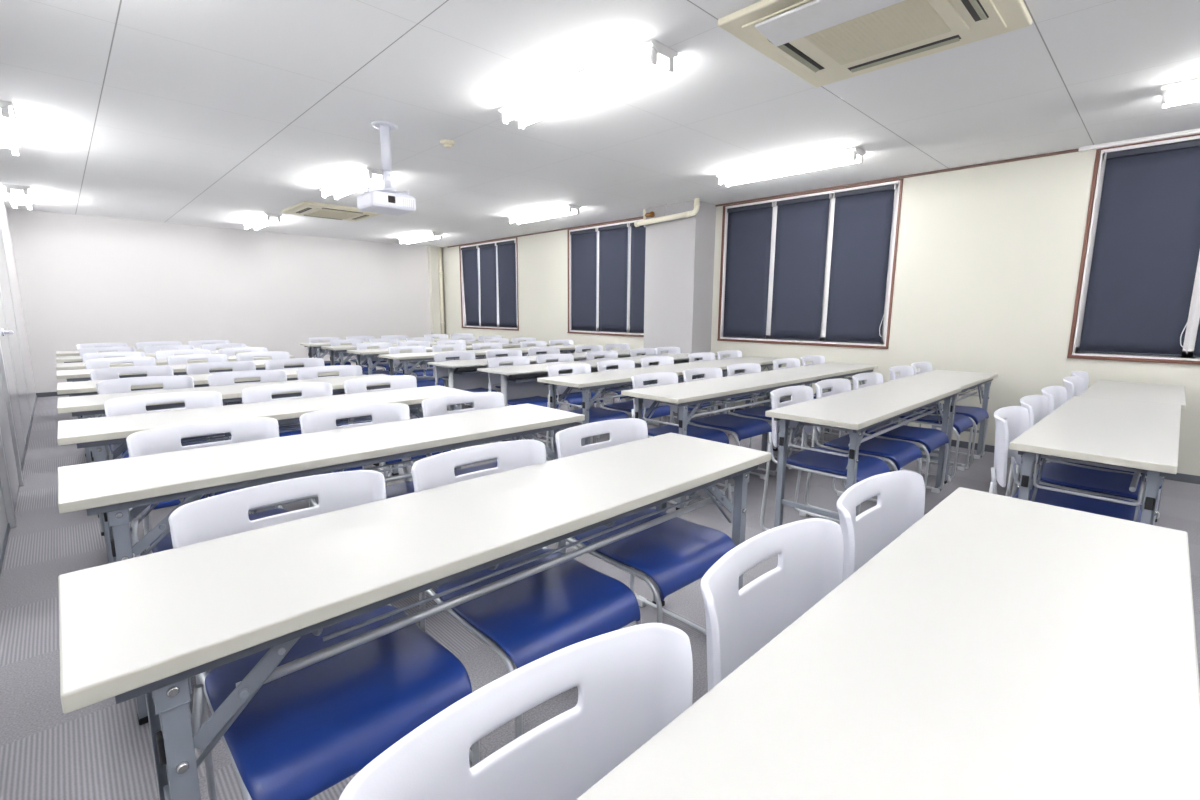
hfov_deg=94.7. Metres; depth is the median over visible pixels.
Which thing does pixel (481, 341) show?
folding table
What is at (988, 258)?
wall
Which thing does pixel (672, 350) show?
chair
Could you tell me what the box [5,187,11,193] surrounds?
socket
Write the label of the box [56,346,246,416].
folding table
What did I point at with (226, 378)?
chair
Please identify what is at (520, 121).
socket
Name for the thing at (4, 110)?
socket
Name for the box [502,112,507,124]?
socket
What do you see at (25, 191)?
socket
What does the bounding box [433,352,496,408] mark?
chair
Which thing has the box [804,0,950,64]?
grille
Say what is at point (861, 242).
roller blind
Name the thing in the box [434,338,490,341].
folding table
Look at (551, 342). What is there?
chair
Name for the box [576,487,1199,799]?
folding table
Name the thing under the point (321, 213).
grille
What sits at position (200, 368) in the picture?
chair
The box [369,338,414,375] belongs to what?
chair
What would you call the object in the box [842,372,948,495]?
chair
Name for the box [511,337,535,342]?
chair
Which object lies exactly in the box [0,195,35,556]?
wall
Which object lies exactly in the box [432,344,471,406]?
chair
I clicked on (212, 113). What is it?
ceiling
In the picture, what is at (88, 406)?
folding table
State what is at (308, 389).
chair
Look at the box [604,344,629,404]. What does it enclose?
chair
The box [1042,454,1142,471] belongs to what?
wire shelf
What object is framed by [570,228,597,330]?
roller blind
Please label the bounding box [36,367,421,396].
baseboard
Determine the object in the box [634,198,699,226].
ceiling pipe
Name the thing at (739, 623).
chair
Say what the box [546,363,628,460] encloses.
chair
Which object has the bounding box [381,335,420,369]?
chair
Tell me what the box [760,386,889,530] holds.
chair
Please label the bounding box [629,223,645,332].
roller blind
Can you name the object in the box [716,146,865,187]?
lamp
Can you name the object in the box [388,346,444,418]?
chair
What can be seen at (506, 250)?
roller blind
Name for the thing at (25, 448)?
baseboard
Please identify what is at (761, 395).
wire shelf
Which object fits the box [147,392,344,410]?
wire shelf
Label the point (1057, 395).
chair
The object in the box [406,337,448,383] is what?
chair
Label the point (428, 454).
wire shelf
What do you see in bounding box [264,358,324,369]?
chair
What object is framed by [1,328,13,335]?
handle
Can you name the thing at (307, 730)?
chair
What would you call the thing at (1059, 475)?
chair
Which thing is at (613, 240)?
roller blind
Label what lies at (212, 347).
chair
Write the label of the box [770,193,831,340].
roller blind
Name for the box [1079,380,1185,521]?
folding table
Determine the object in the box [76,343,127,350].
chair
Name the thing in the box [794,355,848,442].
chair
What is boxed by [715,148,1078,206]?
trim
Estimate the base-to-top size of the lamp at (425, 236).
0.092 m
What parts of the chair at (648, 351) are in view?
backrest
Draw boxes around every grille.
[308,210,357,218]
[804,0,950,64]
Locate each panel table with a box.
[428,353,596,410]
[477,358,653,417]
[573,349,644,408]
[625,353,717,425]
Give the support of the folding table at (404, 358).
on the floor
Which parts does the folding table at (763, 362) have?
leg, frame rail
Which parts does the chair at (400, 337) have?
backrest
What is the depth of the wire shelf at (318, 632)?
1.23 m
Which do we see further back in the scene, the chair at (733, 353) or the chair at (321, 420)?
the chair at (733, 353)
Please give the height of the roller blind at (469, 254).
1.475 m
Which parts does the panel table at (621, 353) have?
modesty panel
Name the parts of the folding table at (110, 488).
leg, leg, tie rod, frame rail, tie rod, leg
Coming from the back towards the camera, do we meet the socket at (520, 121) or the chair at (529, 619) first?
the socket at (520, 121)
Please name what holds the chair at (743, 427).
on the floor
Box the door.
[0,343,23,527]
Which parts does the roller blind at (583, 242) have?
head rail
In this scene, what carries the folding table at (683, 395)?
on the floor
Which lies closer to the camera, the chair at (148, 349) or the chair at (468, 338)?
the chair at (148, 349)
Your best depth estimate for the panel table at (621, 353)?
6.63 m
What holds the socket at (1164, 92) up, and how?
attached to the lamp at (1186, 88)
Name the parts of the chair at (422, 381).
backrest, seat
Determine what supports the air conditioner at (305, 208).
attached to the ceiling
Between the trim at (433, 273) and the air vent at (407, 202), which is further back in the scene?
the trim at (433, 273)
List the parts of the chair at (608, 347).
backrest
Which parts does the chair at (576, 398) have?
frame, backrest, seat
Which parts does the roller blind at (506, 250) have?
head rail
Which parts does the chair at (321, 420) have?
frame, backrest, seat, frame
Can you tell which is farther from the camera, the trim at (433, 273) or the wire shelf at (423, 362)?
the trim at (433, 273)
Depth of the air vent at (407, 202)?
3.81 m
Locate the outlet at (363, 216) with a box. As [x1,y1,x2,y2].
[354,215,368,219]
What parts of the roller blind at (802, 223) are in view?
head rail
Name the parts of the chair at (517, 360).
backrest, seat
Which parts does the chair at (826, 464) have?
backrest, frame, frame, seat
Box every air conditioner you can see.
[281,201,380,221]
[718,0,1031,87]
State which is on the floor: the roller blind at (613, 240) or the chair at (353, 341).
the chair at (353, 341)
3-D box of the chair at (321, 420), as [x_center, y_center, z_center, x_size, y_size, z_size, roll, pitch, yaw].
[-0.891,0.440,2.258,0.451,0.778,0.528,-8,13,-43]
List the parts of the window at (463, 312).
pane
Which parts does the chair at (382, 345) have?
backrest, seat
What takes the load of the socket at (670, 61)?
attached to the lamp at (649, 53)
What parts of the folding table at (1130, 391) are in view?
leg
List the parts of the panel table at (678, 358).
modesty panel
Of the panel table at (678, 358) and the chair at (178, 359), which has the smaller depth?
the chair at (178, 359)
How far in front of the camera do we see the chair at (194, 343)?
7.22 m
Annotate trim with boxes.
[0,226,30,415]
[0,288,25,443]
[427,246,440,338]
[447,216,642,247]
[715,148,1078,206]
[1078,128,1199,151]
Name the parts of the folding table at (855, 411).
leg, tie rod, brace rod, leg, frame rail, tie rod, leg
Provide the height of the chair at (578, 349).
0.778 m
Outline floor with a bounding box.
[0,371,1199,799]
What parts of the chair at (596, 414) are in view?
backrest, frame, seat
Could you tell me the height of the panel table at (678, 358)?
0.695 m
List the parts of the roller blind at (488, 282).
head rail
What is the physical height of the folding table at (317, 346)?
0.700 m
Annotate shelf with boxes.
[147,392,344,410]
[181,407,419,445]
[204,436,520,497]
[312,491,699,640]
[410,357,485,364]
[455,370,486,374]
[507,371,597,382]
[590,375,696,392]
[688,390,772,408]
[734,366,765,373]
[815,404,935,432]
[959,387,977,395]
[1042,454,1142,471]
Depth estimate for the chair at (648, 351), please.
6.20 m
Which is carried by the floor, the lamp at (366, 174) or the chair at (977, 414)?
the chair at (977, 414)
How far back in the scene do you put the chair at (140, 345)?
6.85 m
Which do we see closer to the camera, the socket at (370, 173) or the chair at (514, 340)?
the socket at (370, 173)
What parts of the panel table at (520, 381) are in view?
leg, modesty panel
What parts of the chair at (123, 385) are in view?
backrest, seat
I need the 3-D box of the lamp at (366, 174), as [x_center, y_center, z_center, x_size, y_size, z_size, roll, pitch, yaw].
[-2.426,-2.096,5.401,0.196,0.092,1.250,-8,13,-44]
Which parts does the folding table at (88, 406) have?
leg, frame rail, leg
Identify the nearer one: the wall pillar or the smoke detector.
the smoke detector
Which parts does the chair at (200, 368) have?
backrest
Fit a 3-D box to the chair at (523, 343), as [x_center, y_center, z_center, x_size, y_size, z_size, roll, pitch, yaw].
[-0.777,-0.398,7.479,0.450,0.778,0.528,-8,13,-44]
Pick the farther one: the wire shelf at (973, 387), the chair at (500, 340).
the chair at (500, 340)
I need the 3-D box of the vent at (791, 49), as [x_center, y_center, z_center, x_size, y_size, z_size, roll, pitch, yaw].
[0.935,-1.633,2.617,0.480,0.013,0.048,-8,13,-44]
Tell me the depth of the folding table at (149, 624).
1.07 m
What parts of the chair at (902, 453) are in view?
backrest, frame, seat, frame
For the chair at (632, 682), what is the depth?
0.66 m
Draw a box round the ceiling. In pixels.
[0,0,1199,247]
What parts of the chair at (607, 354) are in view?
backrest, seat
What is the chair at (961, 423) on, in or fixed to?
on the floor
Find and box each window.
[459,237,518,330]
[567,218,643,336]
[717,179,902,348]
[1067,134,1199,364]
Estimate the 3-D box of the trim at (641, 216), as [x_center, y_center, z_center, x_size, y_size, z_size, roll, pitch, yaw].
[-1.087,-2.697,8.986,0.016,0.020,5.530,-8,13,-44]
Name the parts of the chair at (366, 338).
backrest, seat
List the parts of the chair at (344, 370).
backrest, seat, frame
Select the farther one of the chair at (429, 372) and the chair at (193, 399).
the chair at (429, 372)
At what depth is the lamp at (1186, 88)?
3.00 m
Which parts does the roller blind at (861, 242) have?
head rail, pull cord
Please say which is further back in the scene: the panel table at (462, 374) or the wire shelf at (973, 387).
the panel table at (462, 374)
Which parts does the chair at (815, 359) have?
backrest, frame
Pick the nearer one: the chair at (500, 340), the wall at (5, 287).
the wall at (5, 287)
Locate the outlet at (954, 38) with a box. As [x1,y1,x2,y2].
[848,35,960,72]
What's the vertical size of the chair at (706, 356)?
0.778 m
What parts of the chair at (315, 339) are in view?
backrest, seat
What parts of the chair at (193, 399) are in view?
frame, backrest, seat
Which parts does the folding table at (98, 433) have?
leg, leg, tie rod, frame rail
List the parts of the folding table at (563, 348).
frame rail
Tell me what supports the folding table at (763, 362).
on the floor
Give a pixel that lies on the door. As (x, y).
(11, 477)
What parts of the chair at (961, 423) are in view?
backrest, frame, seat, frame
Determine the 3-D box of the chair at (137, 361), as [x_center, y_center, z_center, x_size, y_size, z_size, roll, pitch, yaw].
[-3.851,0.056,4.524,0.451,0.778,0.528,-8,13,-44]
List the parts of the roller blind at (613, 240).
head rail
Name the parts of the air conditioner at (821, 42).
intake frame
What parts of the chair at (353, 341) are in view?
backrest, seat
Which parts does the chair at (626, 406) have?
frame, backrest, seat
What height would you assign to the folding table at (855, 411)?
0.700 m
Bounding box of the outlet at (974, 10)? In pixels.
[961,0,988,21]
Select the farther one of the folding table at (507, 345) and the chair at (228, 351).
the folding table at (507, 345)
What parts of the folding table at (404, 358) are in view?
leg, leg, frame rail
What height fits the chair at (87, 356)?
0.778 m
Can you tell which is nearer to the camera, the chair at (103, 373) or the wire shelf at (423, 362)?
the chair at (103, 373)
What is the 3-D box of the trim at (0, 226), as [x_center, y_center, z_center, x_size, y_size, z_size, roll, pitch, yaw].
[-5.972,-0.986,5.621,0.004,2.400,0.008,-8,13,-44]
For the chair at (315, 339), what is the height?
0.778 m
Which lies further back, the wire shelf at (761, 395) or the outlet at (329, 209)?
the outlet at (329, 209)
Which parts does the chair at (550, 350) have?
backrest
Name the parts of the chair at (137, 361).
backrest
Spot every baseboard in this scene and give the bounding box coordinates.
[0,395,36,574]
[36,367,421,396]
[618,394,1199,484]
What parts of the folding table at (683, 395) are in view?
leg, tie rod, brace rod, leg, frame rail, leg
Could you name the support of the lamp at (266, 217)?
attached to the ceiling
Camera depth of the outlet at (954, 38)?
2.59 m
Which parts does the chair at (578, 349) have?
backrest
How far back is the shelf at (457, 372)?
5.24 m
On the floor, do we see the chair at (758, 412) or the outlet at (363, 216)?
the chair at (758, 412)
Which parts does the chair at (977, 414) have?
backrest, frame, frame, seat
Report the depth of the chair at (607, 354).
5.72 m
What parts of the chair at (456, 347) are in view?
frame, backrest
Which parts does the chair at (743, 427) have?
backrest, frame, seat, frame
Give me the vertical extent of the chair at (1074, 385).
0.778 m
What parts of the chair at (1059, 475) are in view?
backrest, frame, seat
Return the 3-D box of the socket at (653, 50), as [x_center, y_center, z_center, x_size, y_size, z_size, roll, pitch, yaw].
[0.251,-1.624,2.596,0.037,0.084,0.020,-8,13,-44]
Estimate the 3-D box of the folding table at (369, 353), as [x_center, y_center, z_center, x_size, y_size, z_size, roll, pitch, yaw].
[-2.268,-0.325,7.210,1.800,0.700,0.450,-8,13,-43]
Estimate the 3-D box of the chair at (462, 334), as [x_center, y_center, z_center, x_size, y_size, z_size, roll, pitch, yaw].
[-2.315,-0.769,9.729,0.450,0.778,0.528,-8,12,-43]
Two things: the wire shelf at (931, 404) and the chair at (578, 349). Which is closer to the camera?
the wire shelf at (931, 404)
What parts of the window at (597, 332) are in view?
pane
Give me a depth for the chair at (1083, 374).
4.10 m
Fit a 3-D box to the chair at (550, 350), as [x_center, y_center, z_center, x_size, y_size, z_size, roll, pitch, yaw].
[-0.493,-0.180,6.136,0.450,0.778,0.528,-9,13,-44]
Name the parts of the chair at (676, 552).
backrest, frame, seat, frame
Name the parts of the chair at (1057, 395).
backrest, frame, seat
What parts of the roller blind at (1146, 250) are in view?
head rail, pull cord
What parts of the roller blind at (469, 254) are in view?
head rail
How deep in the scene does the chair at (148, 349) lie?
6.21 m
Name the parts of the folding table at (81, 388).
leg, frame rail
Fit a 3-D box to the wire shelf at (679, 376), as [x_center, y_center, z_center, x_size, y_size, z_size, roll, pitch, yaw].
[0.329,-0.160,4.542,0.359,0.072,1.150,9,13,44]
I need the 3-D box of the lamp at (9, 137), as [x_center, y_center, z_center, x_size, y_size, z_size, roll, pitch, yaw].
[-4.119,-1.846,3.776,0.196,0.092,1.250,-8,13,-44]
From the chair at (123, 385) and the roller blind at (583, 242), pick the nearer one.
the chair at (123, 385)
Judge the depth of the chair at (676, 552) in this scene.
1.86 m
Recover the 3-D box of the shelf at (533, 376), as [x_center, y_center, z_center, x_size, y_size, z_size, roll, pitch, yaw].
[-0.226,-0.243,5.146,1.480,0.020,0.206,-8,13,-43]
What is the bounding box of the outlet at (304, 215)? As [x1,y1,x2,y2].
[304,215,341,219]
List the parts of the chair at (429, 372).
backrest, seat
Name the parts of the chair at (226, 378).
backrest, seat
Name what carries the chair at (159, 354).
on the floor
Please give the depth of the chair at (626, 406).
4.55 m
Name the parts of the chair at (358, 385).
backrest, frame, seat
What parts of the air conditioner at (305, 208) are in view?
intake frame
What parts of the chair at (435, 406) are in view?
backrest, seat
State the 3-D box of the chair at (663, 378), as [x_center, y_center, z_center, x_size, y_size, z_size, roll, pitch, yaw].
[0.504,0.234,3.597,0.450,0.778,0.528,-8,13,-43]
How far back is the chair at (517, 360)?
4.87 m
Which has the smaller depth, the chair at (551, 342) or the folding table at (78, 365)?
the folding table at (78, 365)
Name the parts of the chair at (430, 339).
backrest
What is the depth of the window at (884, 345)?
5.74 m
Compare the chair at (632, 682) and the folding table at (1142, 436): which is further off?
the folding table at (1142, 436)
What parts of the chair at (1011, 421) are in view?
frame, backrest, frame, seat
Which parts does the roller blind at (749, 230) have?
head rail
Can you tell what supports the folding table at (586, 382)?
on the floor
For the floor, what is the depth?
2.16 m
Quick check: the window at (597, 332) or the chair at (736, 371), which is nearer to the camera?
the chair at (736, 371)
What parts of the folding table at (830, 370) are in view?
frame rail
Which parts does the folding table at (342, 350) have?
leg, leg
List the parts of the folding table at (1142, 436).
leg, tie rod, brace rod, leg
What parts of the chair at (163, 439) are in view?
frame, backrest, seat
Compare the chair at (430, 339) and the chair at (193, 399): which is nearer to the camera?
the chair at (193, 399)
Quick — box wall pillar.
[644,201,715,409]
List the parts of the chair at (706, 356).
backrest, seat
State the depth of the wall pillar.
6.57 m
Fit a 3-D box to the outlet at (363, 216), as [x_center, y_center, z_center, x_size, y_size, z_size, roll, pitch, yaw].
[-3.172,-2.415,7.319,0.048,0.013,0.480,-8,13,-44]
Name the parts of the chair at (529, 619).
frame, backrest, seat, frame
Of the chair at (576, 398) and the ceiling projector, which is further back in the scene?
the chair at (576, 398)
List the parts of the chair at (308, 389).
backrest, seat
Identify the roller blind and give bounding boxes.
[461,245,479,325]
[478,243,496,326]
[496,240,516,327]
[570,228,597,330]
[598,223,629,332]
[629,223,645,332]
[723,202,774,338]
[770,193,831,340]
[825,184,896,343]
[1079,139,1199,356]
[1193,319,1199,357]
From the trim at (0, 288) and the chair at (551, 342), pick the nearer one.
the trim at (0, 288)
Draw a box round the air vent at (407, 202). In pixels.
[403,198,413,207]
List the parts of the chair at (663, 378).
backrest, frame, seat, frame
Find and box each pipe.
[438,247,444,333]
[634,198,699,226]
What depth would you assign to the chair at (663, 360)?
5.08 m
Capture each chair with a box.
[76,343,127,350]
[78,347,134,355]
[81,352,145,361]
[85,357,155,415]
[90,366,173,454]
[96,376,207,457]
[104,391,250,557]
[126,417,288,704]
[135,341,181,348]
[144,345,193,352]
[155,349,210,358]
[167,354,227,375]
[168,470,479,799]
[186,361,255,442]
[188,340,228,346]
[201,343,245,350]
[208,370,301,439]
[218,347,267,355]
[236,351,289,360]
[241,382,363,512]
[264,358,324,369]
[296,365,390,476]
[299,403,413,506]
[308,337,350,365]
[330,339,376,371]
[339,623,692,799]
[343,375,451,485]
[345,336,386,364]
[356,342,402,374]
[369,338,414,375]
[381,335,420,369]
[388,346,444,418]
[397,341,446,386]
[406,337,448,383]
[411,440,641,761]
[421,392,555,548]
[424,334,447,338]
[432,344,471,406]
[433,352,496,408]
[436,340,465,344]
[450,333,472,336]
[450,336,475,340]
[472,343,501,357]
[478,335,501,340]
[483,338,508,343]
[485,349,521,389]
[487,356,559,442]
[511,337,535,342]
[520,341,546,355]
[528,347,559,408]
[536,354,603,438]
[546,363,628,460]
[549,340,573,352]
[555,418,738,634]
[575,345,627,405]
[586,351,646,420]
[594,360,672,442]
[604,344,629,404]
[627,348,676,425]
[631,372,728,506]
[640,356,710,424]
[654,347,707,415]
[683,367,771,491]
[688,352,751,434]
[700,518,843,690]
[714,350,771,425]
[725,363,807,475]
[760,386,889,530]
[767,358,842,451]
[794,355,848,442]
[804,378,921,512]
[836,470,924,581]
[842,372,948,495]
[889,366,972,481]
[906,362,988,468]
[989,406,1141,522]
[1011,395,1158,524]
[1036,386,1162,523]
[1063,376,1084,400]
[1071,371,1088,390]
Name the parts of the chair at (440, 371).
backrest, seat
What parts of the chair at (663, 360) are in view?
backrest, seat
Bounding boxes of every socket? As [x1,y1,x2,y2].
[0,106,9,117]
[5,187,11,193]
[23,189,28,195]
[368,171,372,178]
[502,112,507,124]
[518,118,523,128]
[650,47,656,64]
[666,58,673,72]
[852,151,856,160]
[1161,89,1167,103]
[1162,101,1167,109]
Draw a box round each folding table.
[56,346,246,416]
[56,351,247,418]
[56,355,294,418]
[56,360,303,462]
[57,368,362,462]
[57,374,398,535]
[57,385,473,563]
[58,403,584,724]
[58,433,770,799]
[300,340,422,376]
[321,342,454,365]
[347,345,489,374]
[379,348,527,375]
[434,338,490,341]
[466,340,521,344]
[500,342,560,392]
[520,345,590,355]
[537,363,723,459]
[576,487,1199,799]
[621,371,821,509]
[688,357,781,432]
[765,381,961,527]
[771,362,877,450]
[888,370,997,483]
[1009,396,1180,524]
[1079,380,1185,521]
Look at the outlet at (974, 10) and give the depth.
2.22 m
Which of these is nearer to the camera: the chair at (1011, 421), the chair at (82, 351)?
the chair at (1011, 421)
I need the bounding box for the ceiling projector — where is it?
[357,121,415,215]
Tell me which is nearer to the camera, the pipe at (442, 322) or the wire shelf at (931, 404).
the wire shelf at (931, 404)
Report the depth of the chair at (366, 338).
8.59 m
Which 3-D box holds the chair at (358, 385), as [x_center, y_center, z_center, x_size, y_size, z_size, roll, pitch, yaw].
[-1.204,0.268,3.313,0.450,0.778,0.528,-9,13,-44]
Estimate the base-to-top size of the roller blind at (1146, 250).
1.475 m
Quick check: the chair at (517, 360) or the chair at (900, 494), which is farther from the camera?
the chair at (517, 360)
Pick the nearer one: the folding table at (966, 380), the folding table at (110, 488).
the folding table at (110, 488)
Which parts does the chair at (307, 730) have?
frame, backrest, seat, frame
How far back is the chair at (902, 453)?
3.25 m
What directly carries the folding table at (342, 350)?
on the floor
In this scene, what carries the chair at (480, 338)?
on the floor
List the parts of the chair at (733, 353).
backrest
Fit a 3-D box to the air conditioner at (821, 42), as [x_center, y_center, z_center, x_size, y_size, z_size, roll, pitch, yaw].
[1.174,-1.588,2.374,0.950,0.088,0.950,-8,13,-44]
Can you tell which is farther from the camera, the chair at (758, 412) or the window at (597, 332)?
the window at (597, 332)
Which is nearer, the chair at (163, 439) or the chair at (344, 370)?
the chair at (163, 439)
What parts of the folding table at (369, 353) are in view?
leg, leg, frame rail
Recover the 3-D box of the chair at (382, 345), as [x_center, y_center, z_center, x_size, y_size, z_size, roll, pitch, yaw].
[-2.697,-0.309,6.849,0.451,0.778,0.528,-8,12,-43]
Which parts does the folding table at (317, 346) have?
leg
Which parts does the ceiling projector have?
ceiling plate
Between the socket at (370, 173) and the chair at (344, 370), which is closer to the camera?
the chair at (344, 370)
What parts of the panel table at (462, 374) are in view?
leg, modesty panel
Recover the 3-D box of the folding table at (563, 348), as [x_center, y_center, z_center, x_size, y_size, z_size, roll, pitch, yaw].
[-0.563,-0.382,7.638,1.200,0.700,0.450,-8,13,-44]
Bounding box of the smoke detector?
[440,139,454,147]
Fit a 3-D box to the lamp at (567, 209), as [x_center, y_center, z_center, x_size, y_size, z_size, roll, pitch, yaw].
[-0.733,-2.345,7.026,0.196,0.092,1.250,-8,13,-44]
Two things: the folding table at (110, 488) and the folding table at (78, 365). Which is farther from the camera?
the folding table at (78, 365)
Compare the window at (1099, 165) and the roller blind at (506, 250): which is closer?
the window at (1099, 165)
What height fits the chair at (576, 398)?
0.778 m
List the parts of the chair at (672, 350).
backrest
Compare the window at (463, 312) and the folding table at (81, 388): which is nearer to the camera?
the folding table at (81, 388)
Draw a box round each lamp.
[0,100,20,155]
[2,183,32,209]
[242,213,281,230]
[319,167,383,199]
[398,232,442,244]
[498,38,677,128]
[507,204,580,224]
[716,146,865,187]
[1160,77,1199,109]
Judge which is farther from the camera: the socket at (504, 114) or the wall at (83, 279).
the wall at (83, 279)
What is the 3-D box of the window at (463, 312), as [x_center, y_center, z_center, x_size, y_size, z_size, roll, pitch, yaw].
[-2.027,-2.083,10.120,0.105,1.559,1.880,-8,13,-44]
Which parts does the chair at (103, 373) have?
backrest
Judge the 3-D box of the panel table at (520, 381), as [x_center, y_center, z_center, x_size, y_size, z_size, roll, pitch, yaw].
[-0.241,0.009,5.200,1.800,0.695,0.450,-8,13,-43]
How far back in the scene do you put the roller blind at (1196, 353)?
3.87 m
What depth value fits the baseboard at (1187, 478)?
4.03 m
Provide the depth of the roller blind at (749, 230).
6.31 m
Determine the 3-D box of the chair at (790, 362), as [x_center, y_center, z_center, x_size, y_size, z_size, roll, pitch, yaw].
[1.800,0.044,4.836,0.451,0.778,0.528,-9,13,-44]
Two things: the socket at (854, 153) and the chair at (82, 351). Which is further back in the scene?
the chair at (82, 351)
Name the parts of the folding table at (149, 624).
leg, leg, tie rod, brace rod, frame rail, leg, tie rod, leg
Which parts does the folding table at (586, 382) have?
leg, tie rod, brace rod, leg, frame rail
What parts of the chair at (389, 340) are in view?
backrest, seat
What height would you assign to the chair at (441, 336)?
0.778 m
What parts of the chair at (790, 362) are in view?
backrest, frame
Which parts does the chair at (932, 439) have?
backrest, frame, seat, frame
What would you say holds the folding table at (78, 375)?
on the floor
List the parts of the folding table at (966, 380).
leg, leg, tie rod, frame rail, leg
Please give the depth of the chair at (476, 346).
7.11 m
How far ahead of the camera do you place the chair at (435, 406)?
2.73 m
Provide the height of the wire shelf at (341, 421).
0.072 m
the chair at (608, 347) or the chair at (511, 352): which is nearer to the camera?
the chair at (511, 352)
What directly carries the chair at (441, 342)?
on the floor
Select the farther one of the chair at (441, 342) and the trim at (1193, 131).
the chair at (441, 342)
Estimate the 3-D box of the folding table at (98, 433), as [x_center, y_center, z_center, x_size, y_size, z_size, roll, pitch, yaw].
[-1.552,0.369,2.913,1.800,0.700,0.450,-8,13,-43]
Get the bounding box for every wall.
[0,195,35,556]
[7,208,430,392]
[442,150,1199,475]
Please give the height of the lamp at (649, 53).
0.092 m
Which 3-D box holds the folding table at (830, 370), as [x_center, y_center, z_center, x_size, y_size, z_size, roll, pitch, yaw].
[2.016,0.061,4.983,1.200,0.700,0.450,-8,13,-43]
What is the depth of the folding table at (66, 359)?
5.48 m
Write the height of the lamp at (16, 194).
0.092 m
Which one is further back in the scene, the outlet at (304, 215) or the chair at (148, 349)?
the outlet at (304, 215)
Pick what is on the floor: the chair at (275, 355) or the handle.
the chair at (275, 355)
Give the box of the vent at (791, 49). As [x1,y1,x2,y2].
[768,40,824,72]
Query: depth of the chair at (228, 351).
5.90 m
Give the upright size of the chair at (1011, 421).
0.778 m
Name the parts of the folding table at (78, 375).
frame rail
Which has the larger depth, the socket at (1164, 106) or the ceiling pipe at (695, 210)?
the ceiling pipe at (695, 210)
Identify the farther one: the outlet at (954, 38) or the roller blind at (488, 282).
the roller blind at (488, 282)
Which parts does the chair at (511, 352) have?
backrest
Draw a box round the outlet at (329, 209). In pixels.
[322,208,362,213]
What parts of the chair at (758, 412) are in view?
backrest, frame, seat, frame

